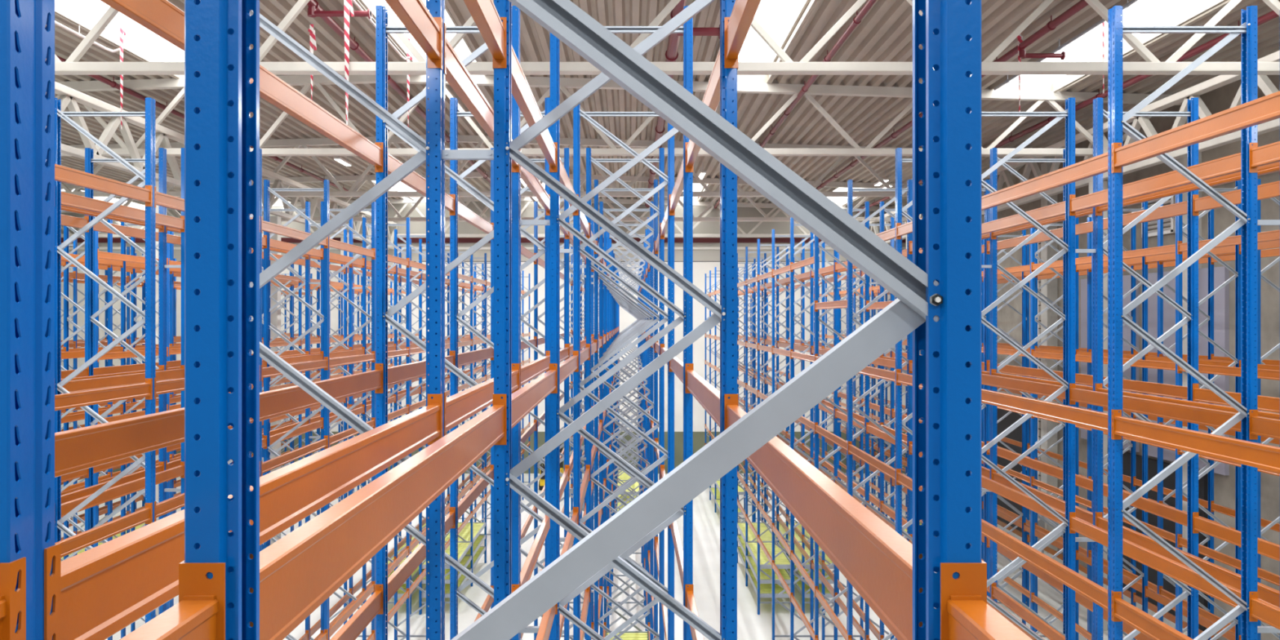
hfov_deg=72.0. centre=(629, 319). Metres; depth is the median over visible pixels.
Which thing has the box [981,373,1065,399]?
crossbeam
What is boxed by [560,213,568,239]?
crossbeam
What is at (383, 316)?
upright
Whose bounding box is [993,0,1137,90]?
pipe
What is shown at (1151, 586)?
crossbeam
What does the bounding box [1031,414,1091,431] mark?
crossbeam
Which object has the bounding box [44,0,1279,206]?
ceiling
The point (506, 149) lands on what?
upright
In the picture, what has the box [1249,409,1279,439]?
crossbeam
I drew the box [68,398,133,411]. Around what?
crossbeam
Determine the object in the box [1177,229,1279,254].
crossbeam
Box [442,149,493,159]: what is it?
spacer
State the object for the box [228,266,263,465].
upright
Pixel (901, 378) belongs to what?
crossbeam
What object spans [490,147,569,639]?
upright
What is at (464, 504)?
crossbeam
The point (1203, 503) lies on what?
crossbeam
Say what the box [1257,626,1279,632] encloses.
spacer
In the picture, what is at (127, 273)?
upright
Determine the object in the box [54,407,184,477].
crossbeam
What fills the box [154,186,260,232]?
crossbeam
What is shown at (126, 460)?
crossbeam
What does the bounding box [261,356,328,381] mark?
crossbeam
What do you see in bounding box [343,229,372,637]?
upright
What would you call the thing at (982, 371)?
crossbeam
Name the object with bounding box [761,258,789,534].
upright
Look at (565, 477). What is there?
crossbeam
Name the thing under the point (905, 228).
crossbeam
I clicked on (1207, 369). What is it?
crossbeam
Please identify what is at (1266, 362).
crossbeam
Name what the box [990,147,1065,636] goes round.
upright
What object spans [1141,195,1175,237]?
air vent
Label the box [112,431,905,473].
baseboard
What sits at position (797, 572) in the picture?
shelf
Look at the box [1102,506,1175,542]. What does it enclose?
crossbeam
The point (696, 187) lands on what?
window
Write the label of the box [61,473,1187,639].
floor
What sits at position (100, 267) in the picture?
crossbeam
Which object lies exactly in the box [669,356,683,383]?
crossbeam
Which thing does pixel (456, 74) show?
crossbeam
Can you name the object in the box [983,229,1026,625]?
upright
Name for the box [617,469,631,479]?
shelf
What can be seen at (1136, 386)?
crossbeam
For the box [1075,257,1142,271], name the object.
crossbeam
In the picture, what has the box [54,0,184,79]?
window
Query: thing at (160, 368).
crossbeam
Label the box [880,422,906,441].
crossbeam
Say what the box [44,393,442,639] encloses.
crossbeam
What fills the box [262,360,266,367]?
crossbeam
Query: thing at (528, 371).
crossbeam
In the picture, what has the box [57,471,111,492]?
crossbeam
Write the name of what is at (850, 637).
crossbeam
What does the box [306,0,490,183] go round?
pipe
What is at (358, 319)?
upright
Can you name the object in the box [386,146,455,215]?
crossbeam
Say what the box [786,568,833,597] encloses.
shelf
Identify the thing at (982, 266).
spacer
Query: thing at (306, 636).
crossbeam
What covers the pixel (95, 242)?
upright
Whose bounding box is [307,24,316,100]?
barrier tape
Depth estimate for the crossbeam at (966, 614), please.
1.20 m
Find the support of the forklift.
on the floor
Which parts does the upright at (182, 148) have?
upright post, upright post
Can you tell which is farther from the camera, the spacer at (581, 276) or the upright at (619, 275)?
the upright at (619, 275)
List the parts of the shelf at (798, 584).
rail, rail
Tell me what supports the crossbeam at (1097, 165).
attached to the upright at (1117, 122)
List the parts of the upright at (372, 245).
upright post, upright post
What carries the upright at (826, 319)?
on the floor
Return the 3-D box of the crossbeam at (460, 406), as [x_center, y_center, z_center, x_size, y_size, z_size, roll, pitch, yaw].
[-0.882,0.449,5.428,0.062,0.230,2.756,0,0,0]
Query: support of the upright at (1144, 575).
on the floor
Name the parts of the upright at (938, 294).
upright post, upright post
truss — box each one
[45,81,397,250]
[54,0,1279,75]
[55,75,1182,155]
[57,196,895,237]
[61,134,1054,196]
[61,172,921,221]
[869,50,1279,244]
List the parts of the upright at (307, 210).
upright post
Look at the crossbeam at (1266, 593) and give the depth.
7.82 m
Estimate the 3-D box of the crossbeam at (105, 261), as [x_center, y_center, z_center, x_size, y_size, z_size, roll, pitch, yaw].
[-11.983,-1.350,19.428,0.062,0.230,2.756,0,0,0]
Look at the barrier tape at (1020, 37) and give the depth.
20.19 m
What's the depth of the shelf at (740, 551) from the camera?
30.78 m
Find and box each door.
[995,408,1030,532]
[1080,266,1229,475]
[1120,451,1208,631]
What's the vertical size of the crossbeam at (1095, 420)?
0.230 m
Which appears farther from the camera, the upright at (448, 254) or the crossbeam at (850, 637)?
the upright at (448, 254)
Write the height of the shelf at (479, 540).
0.120 m
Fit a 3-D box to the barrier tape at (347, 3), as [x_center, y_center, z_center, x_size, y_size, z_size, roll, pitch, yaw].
[-5.279,-4.940,16.500,0.227,2.590,0.100,0,0,0]
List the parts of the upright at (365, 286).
upright post, upright post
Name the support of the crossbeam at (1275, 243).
attached to the upright at (1180, 230)
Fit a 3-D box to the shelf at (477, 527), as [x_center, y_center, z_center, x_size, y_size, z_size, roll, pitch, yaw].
[-5.760,7.410,30.628,1.060,0.120,2.780,0,0,0]
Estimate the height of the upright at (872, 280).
11.260 m
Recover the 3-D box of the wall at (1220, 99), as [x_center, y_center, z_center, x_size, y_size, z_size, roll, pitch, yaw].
[16.300,0.765,18.850,0.200,16.130,63.700,0,0,0]
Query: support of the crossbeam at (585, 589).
attached to the upright at (536, 317)
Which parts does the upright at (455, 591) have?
upright post, upright post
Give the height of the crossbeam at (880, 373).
0.230 m
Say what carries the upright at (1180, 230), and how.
on the floor
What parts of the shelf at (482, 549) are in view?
rail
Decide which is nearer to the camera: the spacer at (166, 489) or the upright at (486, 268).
the spacer at (166, 489)
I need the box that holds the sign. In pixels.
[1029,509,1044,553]
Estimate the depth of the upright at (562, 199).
15.22 m
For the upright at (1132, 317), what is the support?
on the floor
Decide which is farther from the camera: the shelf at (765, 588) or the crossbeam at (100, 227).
the shelf at (765, 588)
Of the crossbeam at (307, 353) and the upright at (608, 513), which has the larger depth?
the upright at (608, 513)
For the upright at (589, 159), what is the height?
11.250 m
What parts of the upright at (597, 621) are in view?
upright post, upright post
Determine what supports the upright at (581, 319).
on the floor
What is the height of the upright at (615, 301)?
11.260 m
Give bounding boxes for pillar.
[155,180,159,615]
[268,215,280,545]
[340,236,349,499]
[981,215,984,223]
[1040,162,1057,552]
[1088,180,1107,630]
[1177,115,1201,631]
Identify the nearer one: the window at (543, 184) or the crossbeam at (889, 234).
the crossbeam at (889, 234)
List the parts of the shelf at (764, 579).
rail, rail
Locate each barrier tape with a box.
[120,26,125,129]
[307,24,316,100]
[343,0,354,124]
[406,38,412,127]
[1017,33,1022,111]
[1102,17,1104,93]
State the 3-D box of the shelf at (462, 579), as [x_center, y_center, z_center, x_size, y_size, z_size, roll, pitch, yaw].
[-5.760,8.280,27.828,1.060,0.120,2.780,0,0,0]
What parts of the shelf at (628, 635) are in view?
rail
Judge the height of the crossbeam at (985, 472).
0.230 m
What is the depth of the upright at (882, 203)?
18.00 m
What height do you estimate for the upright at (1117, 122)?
11.250 m
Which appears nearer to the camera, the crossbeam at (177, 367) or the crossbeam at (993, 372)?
the crossbeam at (993, 372)
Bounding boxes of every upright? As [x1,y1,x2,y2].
[0,0,54,639]
[54,97,155,622]
[57,210,97,559]
[57,239,77,560]
[57,251,84,535]
[63,219,112,639]
[84,147,166,614]
[97,246,129,537]
[105,253,136,515]
[120,222,169,638]
[130,231,173,632]
[142,253,145,506]
[173,258,176,513]
[181,147,262,551]
[184,0,981,639]
[227,180,251,464]
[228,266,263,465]
[249,0,444,639]
[262,201,310,639]
[262,258,293,550]
[263,179,329,639]
[266,250,301,545]
[280,271,290,466]
[280,274,286,464]
[293,259,319,530]
[293,273,312,457]
[301,256,330,525]
[310,217,352,639]
[316,264,342,514]
[320,201,375,633]
[330,262,354,501]
[338,267,362,502]
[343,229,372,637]
[348,266,371,495]
[357,275,371,490]
[362,217,409,639]
[368,269,392,483]
[375,5,519,639]
[386,239,411,614]
[386,273,406,422]
[387,274,394,467]
[394,229,428,639]
[398,246,428,542]
[401,276,418,412]
[418,239,449,614]
[422,253,449,533]
[444,246,472,586]
[444,260,464,534]
[449,97,550,639]
[457,253,486,563]
[457,263,476,522]
[464,267,487,511]
[472,262,490,535]
[473,271,490,486]
[481,263,490,522]
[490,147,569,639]
[493,0,737,639]
[520,179,573,638]
[520,270,524,500]
[520,273,529,487]
[533,201,586,639]
[550,5,693,639]
[557,219,593,639]
[560,235,594,637]
[569,239,599,603]
[570,246,604,586]
[573,103,674,639]
[580,257,606,501]
[580,258,599,519]
[583,263,599,510]
[586,147,664,639]
[594,179,657,639]
[600,201,653,639]
[604,217,649,639]
[606,229,648,631]
[609,239,644,614]
[611,249,643,586]
[613,253,642,563]
[614,258,640,514]
[616,263,639,511]
[617,268,639,505]
[617,271,639,464]
[618,275,638,469]
[704,273,719,443]
[709,270,719,500]
[714,266,738,512]
[737,253,766,563]
[737,258,755,534]
[737,263,745,522]
[738,273,757,485]
[738,276,751,488]
[743,267,768,511]
[745,246,778,586]
[751,263,776,522]
[757,239,794,614]
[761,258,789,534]
[771,229,813,639]
[774,253,801,522]
[786,246,819,585]
[790,217,837,639]
[801,239,839,614]
[813,275,833,460]
[814,201,869,639]
[821,240,863,639]
[825,273,846,471]
[839,270,860,481]
[840,274,860,482]
[846,217,894,639]
[847,179,912,639]
[853,268,879,511]
[853,278,875,495]
[869,276,890,505]
[871,278,895,507]
[880,201,906,639]
[884,293,905,519]
[894,257,922,524]
[895,147,912,639]
[905,345,906,518]
[981,97,1075,639]
[981,179,990,597]
[981,239,983,559]
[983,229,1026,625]
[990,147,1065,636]
[995,244,1029,607]
[1030,217,1078,639]
[1035,229,1062,637]
[1087,217,1135,639]
[1091,201,1147,639]
[1093,97,1198,639]
[1107,5,1257,639]
[1157,204,1213,639]
[1175,180,1240,639]
[1257,178,1279,639]
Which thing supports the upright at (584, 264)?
on the floor
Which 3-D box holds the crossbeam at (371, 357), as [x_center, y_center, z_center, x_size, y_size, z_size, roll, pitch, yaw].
[-5.237,0.750,16.628,0.062,0.230,2.756,0,0,0]
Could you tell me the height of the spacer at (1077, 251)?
0.040 m
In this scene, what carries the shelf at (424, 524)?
attached to the upright at (448, 254)
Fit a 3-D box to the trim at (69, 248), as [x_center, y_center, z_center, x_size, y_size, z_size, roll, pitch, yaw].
[-8.900,-4.130,50.670,50.200,0.140,0.060,0,0,0]
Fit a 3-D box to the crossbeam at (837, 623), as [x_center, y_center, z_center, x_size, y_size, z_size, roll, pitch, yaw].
[3.810,5.545,16.628,0.062,0.230,2.756,0,0,0]
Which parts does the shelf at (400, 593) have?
rail, rail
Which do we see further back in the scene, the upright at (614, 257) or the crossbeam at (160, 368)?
the upright at (614, 257)
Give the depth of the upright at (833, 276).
46.00 m
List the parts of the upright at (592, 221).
upright post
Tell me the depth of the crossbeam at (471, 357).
10.88 m
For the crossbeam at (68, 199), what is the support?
attached to the upright at (182, 148)
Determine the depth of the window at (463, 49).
22.30 m
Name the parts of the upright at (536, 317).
upright post, upright post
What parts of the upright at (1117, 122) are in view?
upright post, upright post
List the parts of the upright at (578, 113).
upright post, upright post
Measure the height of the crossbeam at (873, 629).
0.230 m
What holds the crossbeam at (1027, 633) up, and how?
attached to the upright at (900, 211)
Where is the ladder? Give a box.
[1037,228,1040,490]
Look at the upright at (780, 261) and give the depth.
32.00 m
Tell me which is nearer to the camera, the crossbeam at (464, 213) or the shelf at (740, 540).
the crossbeam at (464, 213)
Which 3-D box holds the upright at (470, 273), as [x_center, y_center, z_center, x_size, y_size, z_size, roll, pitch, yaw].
[-5.760,3.200,29.228,1.100,11.260,0.100,0,0,0]
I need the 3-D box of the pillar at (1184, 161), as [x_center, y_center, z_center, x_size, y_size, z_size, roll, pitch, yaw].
[16.050,1.415,25.200,0.500,14.830,0.500,0,0,0]
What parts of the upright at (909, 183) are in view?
upright post, upright post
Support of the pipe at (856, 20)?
attached to the roof truss at (1153, 66)
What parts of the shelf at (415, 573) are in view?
rail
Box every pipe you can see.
[54,20,120,53]
[56,55,359,197]
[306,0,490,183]
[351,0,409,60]
[644,0,719,207]
[714,0,876,208]
[815,0,1088,190]
[857,10,1279,212]
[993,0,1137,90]
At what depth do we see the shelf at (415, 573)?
27.15 m
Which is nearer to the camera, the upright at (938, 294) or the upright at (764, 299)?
the upright at (938, 294)
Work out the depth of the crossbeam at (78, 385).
10.77 m
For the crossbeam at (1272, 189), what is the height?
0.230 m
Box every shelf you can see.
[61,541,102,561]
[106,522,145,539]
[386,542,418,565]
[387,557,426,583]
[391,568,424,597]
[403,522,426,540]
[421,541,471,568]
[421,555,471,583]
[421,567,471,597]
[444,522,485,543]
[465,534,485,557]
[466,546,485,569]
[605,631,648,639]
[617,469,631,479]
[617,480,639,494]
[617,494,638,498]
[617,498,632,511]
[709,487,719,498]
[715,480,745,494]
[715,498,744,515]
[737,522,776,542]
[737,534,751,555]
[737,546,750,568]
[746,541,790,568]
[746,555,790,583]
[746,567,790,597]
[774,522,814,541]
[774,534,786,553]
[786,541,833,568]
[786,555,833,583]
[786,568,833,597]
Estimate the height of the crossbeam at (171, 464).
0.230 m
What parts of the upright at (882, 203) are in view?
upright post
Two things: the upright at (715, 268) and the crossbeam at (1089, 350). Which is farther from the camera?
the upright at (715, 268)
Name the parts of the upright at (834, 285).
upright post, upright post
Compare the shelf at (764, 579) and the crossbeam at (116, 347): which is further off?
the shelf at (764, 579)
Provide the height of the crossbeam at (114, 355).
0.230 m
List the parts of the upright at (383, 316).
upright post, upright post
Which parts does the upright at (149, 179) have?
upright post, upright post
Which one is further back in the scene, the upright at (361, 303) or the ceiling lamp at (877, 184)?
the upright at (361, 303)
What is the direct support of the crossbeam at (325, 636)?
attached to the upright at (182, 148)
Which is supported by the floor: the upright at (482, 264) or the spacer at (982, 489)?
the upright at (482, 264)
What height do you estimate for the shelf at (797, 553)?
0.120 m
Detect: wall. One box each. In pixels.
[57,197,906,431]
[919,75,1279,639]
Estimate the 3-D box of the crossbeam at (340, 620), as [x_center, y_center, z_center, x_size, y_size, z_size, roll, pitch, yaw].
[-5.237,5.445,16.628,0.062,0.230,2.756,0,0,0]
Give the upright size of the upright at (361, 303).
11.260 m
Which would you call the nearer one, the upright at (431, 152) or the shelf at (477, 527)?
the upright at (431, 152)
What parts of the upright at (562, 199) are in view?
upright post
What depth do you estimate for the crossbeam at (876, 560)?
1.80 m
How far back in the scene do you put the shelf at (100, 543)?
28.11 m
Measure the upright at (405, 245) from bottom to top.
11.260 m
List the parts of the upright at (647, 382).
upright post, upright post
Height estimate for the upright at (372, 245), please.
11.250 m
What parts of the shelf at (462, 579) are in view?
rail, rail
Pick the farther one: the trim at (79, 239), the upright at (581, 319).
the trim at (79, 239)
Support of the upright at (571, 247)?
on the floor
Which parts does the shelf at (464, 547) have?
rail, rail, rail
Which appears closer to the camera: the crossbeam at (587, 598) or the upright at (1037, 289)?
the crossbeam at (587, 598)
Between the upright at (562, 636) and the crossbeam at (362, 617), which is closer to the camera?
the crossbeam at (362, 617)
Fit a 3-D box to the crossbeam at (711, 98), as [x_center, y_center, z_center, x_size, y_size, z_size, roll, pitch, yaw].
[0.459,-1.252,5.428,0.062,0.230,2.756,0,0,0]
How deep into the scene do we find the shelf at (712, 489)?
41.99 m
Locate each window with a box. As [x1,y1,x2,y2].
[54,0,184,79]
[61,189,145,206]
[355,173,426,199]
[359,0,493,75]
[520,178,545,188]
[666,174,718,201]
[694,0,821,84]
[826,180,877,205]
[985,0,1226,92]
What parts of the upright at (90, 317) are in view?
upright post, upright post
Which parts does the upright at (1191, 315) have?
upright post, upright post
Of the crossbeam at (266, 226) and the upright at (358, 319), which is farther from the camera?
the upright at (358, 319)
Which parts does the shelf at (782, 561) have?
rail, rail, rail, rail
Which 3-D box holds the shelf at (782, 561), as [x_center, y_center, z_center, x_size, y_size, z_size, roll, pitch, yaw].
[4.382,7.410,27.828,1.060,0.120,2.780,0,0,0]
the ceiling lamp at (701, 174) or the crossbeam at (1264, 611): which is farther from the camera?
the ceiling lamp at (701, 174)
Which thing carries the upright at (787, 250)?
on the floor
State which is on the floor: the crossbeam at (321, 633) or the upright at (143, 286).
the upright at (143, 286)
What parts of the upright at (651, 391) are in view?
upright post, upright post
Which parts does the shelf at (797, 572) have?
rail, rail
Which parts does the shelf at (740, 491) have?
rail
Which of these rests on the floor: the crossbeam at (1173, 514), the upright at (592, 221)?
the upright at (592, 221)
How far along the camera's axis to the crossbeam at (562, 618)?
11.20 m
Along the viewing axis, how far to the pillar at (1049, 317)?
33.35 m
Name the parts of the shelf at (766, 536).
rail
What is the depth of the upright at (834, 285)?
20.79 m
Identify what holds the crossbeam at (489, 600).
attached to the upright at (566, 159)
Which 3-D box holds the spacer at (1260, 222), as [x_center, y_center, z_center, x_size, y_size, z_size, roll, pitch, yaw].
[4.954,-0.755,6.825,0.238,0.040,0.046,0,0,0]
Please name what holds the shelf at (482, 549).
attached to the upright at (485, 254)
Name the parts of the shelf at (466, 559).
rail, rail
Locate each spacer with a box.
[164,265,181,267]
[164,488,181,491]
[309,435,320,438]
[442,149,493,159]
[519,219,550,225]
[519,626,539,632]
[560,248,573,253]
[560,537,565,542]
[568,265,586,267]
[580,275,594,277]
[869,435,879,438]
[981,265,991,267]
[981,488,990,491]
[1075,248,1096,253]
[1075,537,1096,542]
[1257,219,1279,225]
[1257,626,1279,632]
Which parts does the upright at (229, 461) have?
upright post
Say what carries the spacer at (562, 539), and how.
attached to the upright at (578, 113)
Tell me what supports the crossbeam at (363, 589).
attached to the upright at (365, 286)
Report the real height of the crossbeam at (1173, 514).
0.230 m
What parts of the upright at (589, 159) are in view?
upright post, upright post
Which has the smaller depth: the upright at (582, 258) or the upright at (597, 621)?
the upright at (597, 621)
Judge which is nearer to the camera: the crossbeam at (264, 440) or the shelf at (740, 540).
the crossbeam at (264, 440)
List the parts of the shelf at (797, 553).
rail, rail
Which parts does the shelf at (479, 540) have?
rail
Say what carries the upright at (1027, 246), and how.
on the floor
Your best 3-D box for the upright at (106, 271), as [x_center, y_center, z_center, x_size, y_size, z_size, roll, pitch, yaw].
[-18.510,3.200,32.028,1.100,11.260,0.100,0,0,0]
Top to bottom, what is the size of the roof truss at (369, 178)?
2.340 m
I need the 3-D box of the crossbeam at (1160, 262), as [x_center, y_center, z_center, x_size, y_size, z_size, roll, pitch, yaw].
[10.850,-1.249,16.628,0.062,0.230,2.756,0,0,0]
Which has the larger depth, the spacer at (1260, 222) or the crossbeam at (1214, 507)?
the crossbeam at (1214, 507)
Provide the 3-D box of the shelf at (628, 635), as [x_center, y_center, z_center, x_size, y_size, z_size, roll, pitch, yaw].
[-0.065,7.410,19.428,1.060,0.120,2.780,0,0,0]
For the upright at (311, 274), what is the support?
on the floor
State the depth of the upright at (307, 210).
18.03 m
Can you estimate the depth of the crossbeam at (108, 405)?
19.74 m
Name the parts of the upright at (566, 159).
upright post, upright post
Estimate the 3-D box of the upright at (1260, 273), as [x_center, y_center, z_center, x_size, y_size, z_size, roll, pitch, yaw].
[11.366,3.200,15.228,1.100,11.260,0.100,0,0,0]
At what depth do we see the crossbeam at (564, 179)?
7.81 m
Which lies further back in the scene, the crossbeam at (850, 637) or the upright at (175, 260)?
the upright at (175, 260)
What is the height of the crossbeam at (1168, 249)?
0.230 m
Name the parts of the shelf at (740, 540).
rail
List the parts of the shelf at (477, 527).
rail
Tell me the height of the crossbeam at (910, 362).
0.230 m
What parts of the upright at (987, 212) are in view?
upright post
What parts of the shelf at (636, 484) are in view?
rail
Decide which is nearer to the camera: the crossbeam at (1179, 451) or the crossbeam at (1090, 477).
the crossbeam at (1179, 451)
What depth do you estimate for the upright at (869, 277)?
40.39 m
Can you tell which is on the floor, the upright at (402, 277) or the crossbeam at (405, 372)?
the upright at (402, 277)
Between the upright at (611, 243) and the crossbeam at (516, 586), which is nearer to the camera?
the crossbeam at (516, 586)
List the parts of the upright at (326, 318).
upright post, upright post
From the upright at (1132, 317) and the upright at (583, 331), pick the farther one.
the upright at (583, 331)
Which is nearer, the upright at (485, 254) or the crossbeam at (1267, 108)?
the crossbeam at (1267, 108)
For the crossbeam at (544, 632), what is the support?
attached to the upright at (506, 149)
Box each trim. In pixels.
[61,237,906,242]
[62,247,906,249]
[179,261,844,262]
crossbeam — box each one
[0,556,26,639]
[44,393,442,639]
[54,164,152,206]
[54,377,152,410]
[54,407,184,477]
[54,502,152,557]
[57,188,184,231]
[57,214,88,231]
[57,252,123,267]
[57,261,66,267]
[57,346,123,359]
[57,364,184,394]
[57,366,88,378]
[57,404,111,417]
[57,461,164,503]
[57,461,184,517]
[57,468,88,482]
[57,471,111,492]
[61,204,164,232]
[61,259,111,267]
[61,349,102,352]
[61,364,164,380]
[61,404,123,423]
[61,471,121,495]
[68,262,133,273]
[68,343,133,351]
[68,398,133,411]
[92,217,181,244]
[92,360,181,375]
[92,443,181,475]
[97,248,168,265]
[97,346,168,362]
[97,404,168,424]
[100,0,184,51]
[111,453,172,476]
[119,560,225,639]
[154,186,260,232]
[154,364,260,399]
[154,461,260,521]
[165,226,181,233]
[165,364,180,370]
[165,458,181,470]
[227,363,383,429]
[249,64,383,172]
[249,393,506,639]
[250,245,309,259]
[261,216,328,248]
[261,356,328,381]
[261,435,328,475]
[262,235,266,248]
[262,351,309,359]
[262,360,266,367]
[262,417,309,438]
[262,435,266,448]
[266,417,323,444]
[268,235,323,259]
[268,351,323,366]
[298,629,309,639]
[309,587,352,639]
[313,630,323,639]
[317,629,328,639]
[328,235,375,259]
[328,351,375,369]
[328,417,375,447]
[328,580,375,639]
[329,588,364,626]
[330,584,383,639]
[366,629,375,639]
[384,0,442,70]
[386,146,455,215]
[386,351,455,391]
[386,506,455,608]
[386,587,409,622]
[444,22,519,173]
[444,363,519,435]
[457,201,493,239]
[457,346,493,367]
[457,464,493,519]
[463,0,506,69]
[474,585,493,621]
[511,46,557,173]
[511,363,557,428]
[511,582,519,592]
[520,149,550,215]
[520,351,550,388]
[520,515,550,586]
[535,603,557,639]
[560,158,578,215]
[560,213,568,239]
[560,351,578,383]
[560,464,568,500]
[560,506,578,555]
[560,603,568,638]
[580,211,590,238]
[580,464,590,512]
[580,586,590,639]
[580,589,586,620]
[598,586,602,628]
[650,595,653,626]
[654,536,659,582]
[660,206,667,239]
[660,464,666,479]
[661,603,667,639]
[669,160,683,215]
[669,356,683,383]
[669,520,683,591]
[685,48,719,172]
[685,363,719,426]
[685,584,704,639]
[724,0,760,70]
[724,393,922,639]
[814,586,847,639]
[848,441,895,479]
[848,635,852,639]
[851,597,879,639]
[858,365,895,382]
[866,422,906,448]
[866,500,906,539]
[875,227,895,241]
[880,354,905,361]
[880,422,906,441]
[880,500,906,529]
[896,217,922,239]
[896,368,922,388]
[896,468,922,491]
[902,248,922,257]
[908,240,922,253]
[908,360,912,373]
[908,441,922,457]
[908,533,912,544]
[940,560,1032,639]
[981,146,1109,210]
[981,200,1065,235]
[981,232,990,239]
[981,244,984,253]
[981,361,984,370]
[981,370,990,374]
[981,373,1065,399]
[981,388,1109,438]
[981,466,990,478]
[981,475,1065,524]
[981,518,1109,617]
[981,533,984,542]
[986,227,1062,253]
[986,360,1062,381]
[986,441,1062,479]
[986,537,1062,592]
[986,595,1043,639]
[991,207,1093,239]
[991,368,1093,391]
[991,468,1093,524]
[991,582,1065,639]
[1031,256,1091,271]
[1031,349,1091,362]
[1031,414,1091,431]
[1031,475,1091,508]
[1031,592,1091,639]
[1069,152,1246,215]
[1069,383,1246,431]
[1069,511,1240,607]
[1075,200,1187,235]
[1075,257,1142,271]
[1075,349,1142,359]
[1075,373,1187,399]
[1075,474,1187,526]
[1075,550,1142,592]
[1075,591,1152,639]
[1078,563,1130,598]
[1088,261,1157,271]
[1088,349,1157,356]
[1088,475,1157,502]
[1088,550,1157,593]
[1095,161,1279,216]
[1095,383,1279,419]
[1095,511,1279,608]
[1102,244,1175,261]
[1102,356,1175,370]
[1102,431,1175,451]
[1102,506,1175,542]
[1111,90,1279,173]
[1111,408,1279,473]
[1111,590,1193,639]
[1133,257,1208,271]
[1133,349,1208,359]
[1133,413,1208,431]
[1133,476,1208,508]
[1133,592,1208,639]
[1144,244,1235,264]
[1144,353,1235,367]
[1144,586,1235,639]
[1159,253,1235,264]
[1159,353,1234,362]
[1159,500,1235,529]
[1159,586,1235,633]
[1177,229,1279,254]
[1177,364,1279,380]
[1177,448,1279,476]
[1177,533,1279,586]
[1192,180,1279,215]
[1192,383,1279,413]
[1192,511,1279,561]
[1210,248,1279,264]
[1210,353,1279,365]
[1210,426,1279,444]
[1210,500,1279,532]
[1239,240,1279,253]
[1239,360,1279,370]
[1249,141,1279,173]
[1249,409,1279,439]
[1249,591,1279,630]
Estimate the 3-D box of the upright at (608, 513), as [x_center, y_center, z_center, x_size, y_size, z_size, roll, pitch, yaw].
[-0.065,3.200,23.628,1.100,11.260,0.100,0,0,0]
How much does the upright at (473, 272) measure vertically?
11.260 m
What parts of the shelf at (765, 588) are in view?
rail, rail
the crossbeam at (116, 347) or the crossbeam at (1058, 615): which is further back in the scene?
the crossbeam at (116, 347)
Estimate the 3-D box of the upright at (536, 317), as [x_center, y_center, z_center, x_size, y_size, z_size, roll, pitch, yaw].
[-1.405,3.205,18.028,1.160,11.250,0.160,0,0,0]
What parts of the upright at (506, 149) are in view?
upright post, upright post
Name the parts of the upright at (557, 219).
upright post, upright post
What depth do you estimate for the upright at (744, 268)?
40.38 m
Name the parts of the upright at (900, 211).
upright post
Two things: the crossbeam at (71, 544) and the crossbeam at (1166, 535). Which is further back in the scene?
the crossbeam at (1166, 535)
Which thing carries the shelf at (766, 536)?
attached to the upright at (764, 299)
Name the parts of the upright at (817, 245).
upright post, upright post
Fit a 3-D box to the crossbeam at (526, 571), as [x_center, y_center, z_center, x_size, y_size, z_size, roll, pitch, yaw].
[-0.882,2.149,8.228,0.062,0.230,2.756,0,0,0]
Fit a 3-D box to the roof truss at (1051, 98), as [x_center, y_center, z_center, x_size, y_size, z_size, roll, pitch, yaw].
[-8.900,-5.880,25.200,50.207,2.340,0.280,0,0,0]
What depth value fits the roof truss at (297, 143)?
33.49 m
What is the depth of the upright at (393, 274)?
46.00 m
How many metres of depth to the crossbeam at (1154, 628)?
6.43 m
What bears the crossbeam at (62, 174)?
attached to the upright at (149, 179)
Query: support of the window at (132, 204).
attached to the ceiling
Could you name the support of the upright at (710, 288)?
on the floor
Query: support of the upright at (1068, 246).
on the floor
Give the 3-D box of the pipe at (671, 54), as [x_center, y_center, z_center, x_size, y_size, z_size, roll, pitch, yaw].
[1.424,-6.427,31.000,1.112,0.596,38.000,0,0,0]
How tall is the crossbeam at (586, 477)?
0.230 m
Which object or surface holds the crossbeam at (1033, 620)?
attached to the upright at (1191, 315)
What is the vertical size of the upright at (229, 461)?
11.250 m
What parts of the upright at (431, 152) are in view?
upright post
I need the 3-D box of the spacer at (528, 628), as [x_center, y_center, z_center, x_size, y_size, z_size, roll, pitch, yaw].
[-0.735,2.400,6.825,0.238,0.040,0.046,0,0,0]
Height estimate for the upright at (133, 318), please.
11.260 m
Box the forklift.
[538,444,564,489]
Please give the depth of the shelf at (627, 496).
41.02 m
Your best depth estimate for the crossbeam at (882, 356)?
17.51 m
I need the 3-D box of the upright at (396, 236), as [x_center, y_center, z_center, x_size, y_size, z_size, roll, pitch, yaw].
[-5.760,3.200,23.628,1.100,11.260,0.100,0,0,0]
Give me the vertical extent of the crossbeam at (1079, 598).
0.230 m
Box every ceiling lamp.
[333,157,351,165]
[402,188,413,201]
[697,171,706,178]
[873,168,888,186]
[879,184,893,188]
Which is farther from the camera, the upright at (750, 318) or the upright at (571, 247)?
the upright at (750, 318)
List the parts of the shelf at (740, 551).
rail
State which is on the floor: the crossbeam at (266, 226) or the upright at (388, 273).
the upright at (388, 273)
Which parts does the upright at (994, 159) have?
upright post, upright post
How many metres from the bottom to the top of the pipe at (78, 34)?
0.321 m
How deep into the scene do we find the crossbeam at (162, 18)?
3.57 m
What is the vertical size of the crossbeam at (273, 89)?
0.230 m
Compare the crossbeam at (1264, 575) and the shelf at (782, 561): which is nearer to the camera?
the crossbeam at (1264, 575)
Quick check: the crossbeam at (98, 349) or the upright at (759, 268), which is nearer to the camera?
the crossbeam at (98, 349)
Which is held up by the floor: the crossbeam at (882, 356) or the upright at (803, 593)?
the upright at (803, 593)
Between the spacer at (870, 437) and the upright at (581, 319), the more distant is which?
the upright at (581, 319)
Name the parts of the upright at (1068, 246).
upright post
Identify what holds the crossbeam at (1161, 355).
attached to the upright at (1260, 273)

